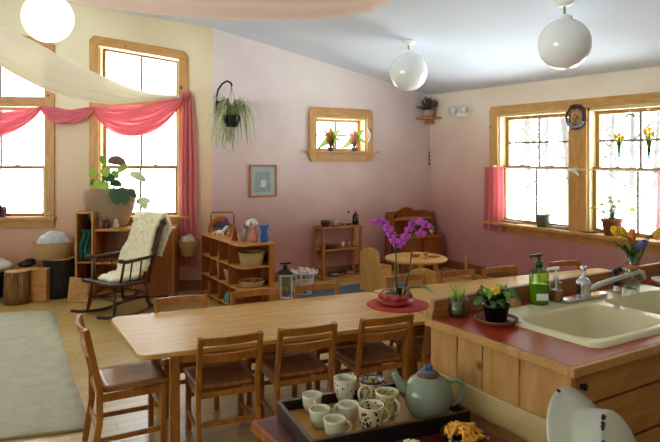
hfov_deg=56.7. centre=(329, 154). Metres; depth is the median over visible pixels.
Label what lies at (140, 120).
swag
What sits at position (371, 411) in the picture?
mug
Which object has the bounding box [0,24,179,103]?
cloth
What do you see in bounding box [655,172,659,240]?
cafe curtain
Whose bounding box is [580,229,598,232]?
saucer
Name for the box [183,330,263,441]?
dining chair
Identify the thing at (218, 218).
cloth
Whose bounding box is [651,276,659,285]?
dish
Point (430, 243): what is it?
hutch
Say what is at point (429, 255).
wooden plate
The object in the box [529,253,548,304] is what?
soap bottle
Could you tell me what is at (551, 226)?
tray
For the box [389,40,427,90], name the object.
globe pendant
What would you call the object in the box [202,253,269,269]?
shelf
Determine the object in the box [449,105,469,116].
emergency light
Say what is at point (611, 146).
bare tree
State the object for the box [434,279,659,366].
countertop
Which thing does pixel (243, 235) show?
rabbit
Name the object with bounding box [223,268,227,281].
wicker basket
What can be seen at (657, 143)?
bare tree
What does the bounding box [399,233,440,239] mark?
countertop
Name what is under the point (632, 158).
bare tree
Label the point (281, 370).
dining chair
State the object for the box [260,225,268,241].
vase
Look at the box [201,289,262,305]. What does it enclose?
shelf
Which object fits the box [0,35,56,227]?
window
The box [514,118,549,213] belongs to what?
bare tree
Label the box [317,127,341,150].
plant
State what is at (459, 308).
potted plant
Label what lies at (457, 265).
baseboard
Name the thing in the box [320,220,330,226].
bowl
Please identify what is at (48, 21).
globe pendant
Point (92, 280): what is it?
rocking chair
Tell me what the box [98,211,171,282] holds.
sheepskin
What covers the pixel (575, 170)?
curtain rod
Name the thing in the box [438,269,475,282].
dining chair
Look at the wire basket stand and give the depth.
6.75 m
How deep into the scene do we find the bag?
6.73 m
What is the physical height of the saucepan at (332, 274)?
0.046 m
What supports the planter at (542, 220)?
on the window at (584, 143)
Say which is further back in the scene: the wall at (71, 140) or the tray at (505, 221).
the tray at (505, 221)
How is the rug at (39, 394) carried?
on the floor
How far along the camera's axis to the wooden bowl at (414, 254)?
6.28 m
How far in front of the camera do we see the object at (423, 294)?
4.71 m
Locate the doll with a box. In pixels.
[246,218,257,241]
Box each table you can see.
[111,292,425,441]
[251,416,513,441]
[385,252,446,287]
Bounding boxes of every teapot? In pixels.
[331,219,338,225]
[391,363,466,418]
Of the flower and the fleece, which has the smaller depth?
the flower
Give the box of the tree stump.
[43,255,74,299]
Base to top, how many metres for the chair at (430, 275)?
0.505 m
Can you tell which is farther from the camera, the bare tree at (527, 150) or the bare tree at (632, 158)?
the bare tree at (527, 150)
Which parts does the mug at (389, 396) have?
handle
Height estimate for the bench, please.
0.315 m
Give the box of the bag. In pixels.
[17,258,35,266]
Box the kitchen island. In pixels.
[425,262,659,441]
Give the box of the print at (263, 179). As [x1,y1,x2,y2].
[256,172,270,191]
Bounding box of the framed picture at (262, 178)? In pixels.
[249,165,276,197]
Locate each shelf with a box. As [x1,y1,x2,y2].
[77,259,90,263]
[96,258,117,263]
[96,287,131,294]
[201,272,269,290]
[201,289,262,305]
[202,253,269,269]
[314,224,362,280]
[394,216,431,220]
[416,117,441,123]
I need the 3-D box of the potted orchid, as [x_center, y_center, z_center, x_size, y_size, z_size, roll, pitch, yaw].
[0.491,0.700,4.035,0.430,0.584,0.240,0,0,34]
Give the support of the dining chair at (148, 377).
on the floor
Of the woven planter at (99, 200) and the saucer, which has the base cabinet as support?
the woven planter at (99, 200)
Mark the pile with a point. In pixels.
(50, 237)
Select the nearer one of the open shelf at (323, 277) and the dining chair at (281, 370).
the dining chair at (281, 370)
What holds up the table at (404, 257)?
on the rug at (353, 288)
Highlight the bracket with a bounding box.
[215,80,232,107]
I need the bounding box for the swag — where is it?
[0,90,196,266]
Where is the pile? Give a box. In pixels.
[36,230,70,243]
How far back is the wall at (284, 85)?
7.69 m
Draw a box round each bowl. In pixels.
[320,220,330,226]
[410,252,421,256]
[439,420,489,441]
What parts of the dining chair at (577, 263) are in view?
leg, rail, leg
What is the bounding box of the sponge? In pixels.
[506,298,520,307]
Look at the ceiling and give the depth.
6.18 m
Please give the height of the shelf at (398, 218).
0.020 m
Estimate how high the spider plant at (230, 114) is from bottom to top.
0.788 m
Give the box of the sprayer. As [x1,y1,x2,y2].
[611,267,621,292]
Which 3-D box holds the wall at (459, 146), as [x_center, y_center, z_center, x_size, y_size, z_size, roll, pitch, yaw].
[3.960,0.320,4.855,0.200,2.460,9.300,0,0,-32]
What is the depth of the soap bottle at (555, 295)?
2.65 m
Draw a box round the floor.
[0,267,491,441]
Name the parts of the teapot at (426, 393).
spout, lid, knob, handle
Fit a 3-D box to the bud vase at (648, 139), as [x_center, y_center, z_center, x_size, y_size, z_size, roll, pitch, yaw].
[3.113,-0.201,5.959,0.060,0.500,0.136,0,0,-32]
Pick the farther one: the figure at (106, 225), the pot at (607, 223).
the figure at (106, 225)
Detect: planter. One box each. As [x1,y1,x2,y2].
[83,188,135,227]
[535,214,550,226]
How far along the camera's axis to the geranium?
6.29 m
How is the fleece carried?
in the wicker basket at (189, 248)
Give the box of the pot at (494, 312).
[482,301,509,322]
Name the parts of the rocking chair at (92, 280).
leg, arm, leg, seat, leg, arm, leg, post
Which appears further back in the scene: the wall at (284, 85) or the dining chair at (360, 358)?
the wall at (284, 85)
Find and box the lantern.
[277,262,293,298]
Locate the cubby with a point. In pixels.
(227, 250)
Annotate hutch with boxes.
[385,207,442,272]
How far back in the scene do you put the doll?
6.10 m
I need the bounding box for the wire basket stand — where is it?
[290,267,317,294]
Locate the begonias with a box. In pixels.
[83,156,150,227]
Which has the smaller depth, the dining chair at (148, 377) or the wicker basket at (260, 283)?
the dining chair at (148, 377)
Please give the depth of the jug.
8.40 m
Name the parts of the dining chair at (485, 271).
leg, rail, leg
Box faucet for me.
[560,266,646,302]
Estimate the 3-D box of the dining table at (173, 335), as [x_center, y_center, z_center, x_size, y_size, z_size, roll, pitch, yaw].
[-0.357,1.275,3.744,1.810,0.550,0.840,0,0,-23]
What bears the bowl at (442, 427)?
on the side table at (271, 429)
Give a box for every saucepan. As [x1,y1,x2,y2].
[328,272,337,276]
[340,270,354,273]
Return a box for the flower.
[483,285,500,294]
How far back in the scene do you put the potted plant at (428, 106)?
8.55 m
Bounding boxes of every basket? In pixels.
[32,237,74,259]
[177,239,198,256]
[210,212,234,233]
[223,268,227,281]
[238,250,264,266]
[238,277,264,287]
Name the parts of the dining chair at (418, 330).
leg, rail, leg, seat, leg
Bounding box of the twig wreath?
[565,104,586,129]
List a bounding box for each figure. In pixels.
[98,219,103,228]
[104,219,109,228]
[113,219,118,228]
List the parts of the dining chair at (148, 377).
rail, rail, leg, leg, rail, seat, leg, leg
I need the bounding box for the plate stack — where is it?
[321,244,336,248]
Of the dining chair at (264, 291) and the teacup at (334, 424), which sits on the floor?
the dining chair at (264, 291)
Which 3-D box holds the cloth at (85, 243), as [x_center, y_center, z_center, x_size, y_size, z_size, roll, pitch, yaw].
[-2.642,0.968,6.611,0.152,0.340,0.080,0,0,-4]
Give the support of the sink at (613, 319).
in the kitchen island
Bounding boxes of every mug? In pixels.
[334,373,355,401]
[357,374,383,400]
[358,399,389,429]
[375,387,400,418]
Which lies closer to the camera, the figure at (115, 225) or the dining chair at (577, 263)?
the dining chair at (577, 263)
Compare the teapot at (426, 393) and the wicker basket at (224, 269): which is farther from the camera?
the wicker basket at (224, 269)
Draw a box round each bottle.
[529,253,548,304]
[546,266,562,301]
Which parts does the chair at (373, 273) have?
backrest, panel, seat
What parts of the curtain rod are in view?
rod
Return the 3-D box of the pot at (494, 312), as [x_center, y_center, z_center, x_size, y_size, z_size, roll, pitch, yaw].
[0.642,0.608,2.364,0.106,0.066,0.106,0,0,-32]
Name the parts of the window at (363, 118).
sash, sill, head casing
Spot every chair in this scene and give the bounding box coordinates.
[70,220,167,319]
[75,314,168,441]
[154,294,218,418]
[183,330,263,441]
[230,288,296,405]
[260,321,337,417]
[294,282,361,390]
[334,312,413,391]
[360,247,391,291]
[385,274,430,373]
[394,310,430,378]
[407,268,435,286]
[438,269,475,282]
[481,265,517,278]
[548,260,580,272]
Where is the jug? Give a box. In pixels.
[429,226,433,233]
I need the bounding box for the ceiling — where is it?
[65,0,659,94]
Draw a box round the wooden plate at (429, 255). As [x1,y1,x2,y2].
[427,254,440,256]
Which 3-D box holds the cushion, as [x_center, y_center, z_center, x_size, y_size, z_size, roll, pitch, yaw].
[-3.663,1.179,6.562,0.520,0.180,0.340,0,0,-4]
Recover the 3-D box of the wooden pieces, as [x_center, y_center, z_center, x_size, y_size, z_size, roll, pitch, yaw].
[-0.783,1.263,6.090,0.175,0.036,0.110,0,0,-11]
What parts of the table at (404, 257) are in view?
leg, leg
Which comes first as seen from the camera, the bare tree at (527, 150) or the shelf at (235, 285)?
the shelf at (235, 285)
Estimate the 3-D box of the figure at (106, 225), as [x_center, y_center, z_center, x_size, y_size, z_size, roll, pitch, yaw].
[-2.422,0.744,6.636,0.068,0.105,0.066,0,0,-32]
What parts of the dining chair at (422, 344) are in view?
leg, rail, seat, leg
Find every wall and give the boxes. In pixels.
[0,0,212,279]
[213,28,429,272]
[430,66,659,274]
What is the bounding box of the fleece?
[180,234,195,241]
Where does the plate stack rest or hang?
on the open shelf at (323, 277)
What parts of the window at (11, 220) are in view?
sash, sash, sash, sill, head casing, casing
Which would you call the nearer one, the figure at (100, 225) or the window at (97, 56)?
the figure at (100, 225)
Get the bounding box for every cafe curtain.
[483,167,503,231]
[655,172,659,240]
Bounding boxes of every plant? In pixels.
[0,205,7,216]
[207,86,263,152]
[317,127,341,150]
[341,127,364,150]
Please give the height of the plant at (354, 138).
0.311 m
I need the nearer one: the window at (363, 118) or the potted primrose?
the potted primrose
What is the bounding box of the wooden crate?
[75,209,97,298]
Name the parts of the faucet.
lever, plate, spout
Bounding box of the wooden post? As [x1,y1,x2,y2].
[459,255,471,277]
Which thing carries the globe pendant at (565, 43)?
hanging from the ceiling
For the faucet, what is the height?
0.132 m
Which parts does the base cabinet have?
panel, panel, door, panel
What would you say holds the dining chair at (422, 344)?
on the floor
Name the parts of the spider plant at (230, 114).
pot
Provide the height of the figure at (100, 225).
0.105 m
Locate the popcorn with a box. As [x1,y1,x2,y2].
[403,439,418,441]
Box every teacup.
[302,390,321,412]
[309,404,333,428]
[323,413,351,435]
[333,399,357,423]
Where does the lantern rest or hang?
on the rug at (353, 288)
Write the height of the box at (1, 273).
0.280 m
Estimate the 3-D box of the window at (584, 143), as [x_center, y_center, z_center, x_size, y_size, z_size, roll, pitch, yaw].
[2.782,0.171,6.620,0.330,1.562,2.760,0,0,-32]
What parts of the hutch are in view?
hanging apron, panel, panel, door, door, panel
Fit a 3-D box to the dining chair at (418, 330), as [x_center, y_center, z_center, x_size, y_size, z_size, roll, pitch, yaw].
[0.658,1.238,4.534,0.350,0.628,0.441,0,0,-23]
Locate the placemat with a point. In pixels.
(417, 305)
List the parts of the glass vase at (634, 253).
glass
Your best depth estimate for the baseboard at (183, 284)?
7.01 m
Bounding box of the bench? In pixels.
[3,265,38,287]
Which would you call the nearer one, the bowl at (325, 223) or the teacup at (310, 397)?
the teacup at (310, 397)
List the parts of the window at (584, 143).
casing, sash, sash, sill, mullion casing, head casing, sash, sash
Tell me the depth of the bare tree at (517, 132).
10.87 m
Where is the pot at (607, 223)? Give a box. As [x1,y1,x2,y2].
[601,218,623,235]
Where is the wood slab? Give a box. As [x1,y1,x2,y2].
[67,277,89,302]
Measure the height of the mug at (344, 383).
0.089 m
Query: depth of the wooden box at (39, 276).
6.46 m
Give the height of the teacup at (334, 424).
0.062 m
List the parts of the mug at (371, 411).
handle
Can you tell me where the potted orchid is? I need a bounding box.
[370,217,439,306]
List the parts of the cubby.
panel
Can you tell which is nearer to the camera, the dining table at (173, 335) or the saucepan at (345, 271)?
the dining table at (173, 335)
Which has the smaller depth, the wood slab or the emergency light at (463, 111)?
the wood slab
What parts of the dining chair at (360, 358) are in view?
leg, rail, leg, seat, rail, rail, leg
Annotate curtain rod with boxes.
[492,165,659,175]
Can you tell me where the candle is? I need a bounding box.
[283,286,287,296]
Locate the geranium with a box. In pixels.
[590,196,634,235]
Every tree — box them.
[232,226,237,240]
[511,117,610,224]
[511,119,554,197]
[511,119,567,220]
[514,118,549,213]
[558,112,647,154]
[601,114,654,217]
[603,111,659,230]
[619,112,659,228]
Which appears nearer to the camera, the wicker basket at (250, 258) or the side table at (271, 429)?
the side table at (271, 429)
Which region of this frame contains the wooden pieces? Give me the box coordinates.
[243,279,259,281]
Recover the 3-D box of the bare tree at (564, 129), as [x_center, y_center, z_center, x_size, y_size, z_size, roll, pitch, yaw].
[4.229,-0.346,11.148,1.834,4.798,2.388,0,0,41]
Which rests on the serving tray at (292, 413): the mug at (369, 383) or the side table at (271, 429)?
the mug at (369, 383)
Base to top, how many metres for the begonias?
0.790 m
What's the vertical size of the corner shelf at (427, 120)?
0.090 m
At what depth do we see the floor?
4.33 m
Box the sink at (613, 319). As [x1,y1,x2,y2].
[507,284,659,347]
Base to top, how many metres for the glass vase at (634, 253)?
0.307 m
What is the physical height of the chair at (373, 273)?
0.505 m
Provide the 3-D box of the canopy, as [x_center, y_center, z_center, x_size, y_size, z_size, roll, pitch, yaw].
[-0.818,-1.224,3.950,2.695,0.338,1.900,0,0,0]
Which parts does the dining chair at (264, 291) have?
leg, leg, rail, leg, leg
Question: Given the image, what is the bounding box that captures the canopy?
[70,0,391,19]
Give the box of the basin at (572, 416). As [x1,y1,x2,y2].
[546,386,635,441]
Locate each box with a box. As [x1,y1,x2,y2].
[0,272,2,297]
[26,267,50,301]
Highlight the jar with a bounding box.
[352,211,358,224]
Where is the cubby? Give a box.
[201,231,274,305]
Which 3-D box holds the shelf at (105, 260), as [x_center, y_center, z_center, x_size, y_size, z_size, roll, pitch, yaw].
[-2.352,1.173,6.776,0.380,0.020,0.300,0,0,-4]
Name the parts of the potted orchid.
flower, flower, flower, flower, flower, pot, flower, stem, flower, flower, flower, flower, flower, flower, flower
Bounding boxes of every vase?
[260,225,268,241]
[607,226,659,288]
[613,117,624,156]
[643,109,655,159]
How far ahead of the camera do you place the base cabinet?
6.66 m
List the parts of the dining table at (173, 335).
leg, leg, leg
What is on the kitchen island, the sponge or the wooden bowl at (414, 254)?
the sponge
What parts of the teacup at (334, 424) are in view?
handle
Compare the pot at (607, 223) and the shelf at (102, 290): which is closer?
the pot at (607, 223)
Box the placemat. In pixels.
[367,298,429,312]
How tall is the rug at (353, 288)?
0.009 m
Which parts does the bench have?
seat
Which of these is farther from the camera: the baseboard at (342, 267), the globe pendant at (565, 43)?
the baseboard at (342, 267)
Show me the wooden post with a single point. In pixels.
(467, 276)
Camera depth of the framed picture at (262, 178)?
7.36 m
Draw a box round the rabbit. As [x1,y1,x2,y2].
[239,224,247,241]
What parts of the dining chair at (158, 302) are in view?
leg, seat, leg, rail, leg, leg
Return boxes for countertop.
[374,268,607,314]
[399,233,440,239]
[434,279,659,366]
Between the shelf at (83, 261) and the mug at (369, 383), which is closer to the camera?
the mug at (369, 383)
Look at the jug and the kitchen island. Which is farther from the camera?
the jug
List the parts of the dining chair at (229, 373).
leg, rail, leg, seat, rail, rail, leg, leg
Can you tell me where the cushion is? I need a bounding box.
[0,257,14,271]
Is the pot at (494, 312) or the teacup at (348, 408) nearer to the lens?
the teacup at (348, 408)
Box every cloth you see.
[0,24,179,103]
[79,229,90,259]
[208,216,225,231]
[212,218,229,226]
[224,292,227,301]
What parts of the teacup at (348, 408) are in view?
handle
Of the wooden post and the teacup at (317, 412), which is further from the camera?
the wooden post
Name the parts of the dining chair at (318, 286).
leg, rail, leg, leg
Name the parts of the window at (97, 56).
sill, head casing, sash, sash, sash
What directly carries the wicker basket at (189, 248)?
attached to the wall at (71, 140)
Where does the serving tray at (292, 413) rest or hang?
on the side table at (271, 429)
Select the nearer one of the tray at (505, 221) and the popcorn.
the popcorn
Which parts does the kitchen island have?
rail, panel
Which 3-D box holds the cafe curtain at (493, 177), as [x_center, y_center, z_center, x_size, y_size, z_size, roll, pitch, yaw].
[2.041,0.548,7.638,0.052,0.790,0.348,0,0,-32]
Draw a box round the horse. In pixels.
[212,226,228,235]
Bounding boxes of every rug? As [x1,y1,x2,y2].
[0,310,85,440]
[280,281,407,299]
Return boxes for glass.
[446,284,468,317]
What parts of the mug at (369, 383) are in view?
handle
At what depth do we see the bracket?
6.99 m
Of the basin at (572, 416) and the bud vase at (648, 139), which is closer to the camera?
the basin at (572, 416)
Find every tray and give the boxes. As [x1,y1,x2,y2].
[277,380,470,441]
[502,220,523,223]
[547,225,567,229]
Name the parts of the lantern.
frame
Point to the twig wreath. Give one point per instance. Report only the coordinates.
(580, 124)
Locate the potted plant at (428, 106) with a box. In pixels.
[417,97,436,116]
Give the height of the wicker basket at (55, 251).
0.211 m
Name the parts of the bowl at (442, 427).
mango strips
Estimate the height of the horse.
0.105 m
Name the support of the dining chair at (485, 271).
on the floor
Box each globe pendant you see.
[21,0,73,42]
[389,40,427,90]
[538,0,591,69]
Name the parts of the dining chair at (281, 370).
leg, rail, leg, seat, rail, rail, leg, leg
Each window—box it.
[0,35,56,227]
[87,35,188,224]
[305,107,378,160]
[482,92,659,253]
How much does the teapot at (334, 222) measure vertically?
0.095 m
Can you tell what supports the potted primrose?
on the kitchen island
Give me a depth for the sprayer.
2.82 m
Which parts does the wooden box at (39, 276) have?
lid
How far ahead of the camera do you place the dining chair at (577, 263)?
5.35 m
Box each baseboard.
[179,280,200,289]
[275,261,384,281]
[443,259,519,277]
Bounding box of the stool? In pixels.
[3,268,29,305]
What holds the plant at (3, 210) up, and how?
on the window at (11, 220)
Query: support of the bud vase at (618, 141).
hanging from the window at (584, 143)
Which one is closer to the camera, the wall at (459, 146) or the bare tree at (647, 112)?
the wall at (459, 146)
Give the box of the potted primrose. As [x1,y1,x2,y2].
[473,283,520,327]
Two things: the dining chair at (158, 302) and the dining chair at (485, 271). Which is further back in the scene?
the dining chair at (485, 271)
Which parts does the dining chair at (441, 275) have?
leg, rail, leg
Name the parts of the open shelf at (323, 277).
post, post, shelf, shelf, shelf, post, post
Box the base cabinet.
[94,225,179,297]

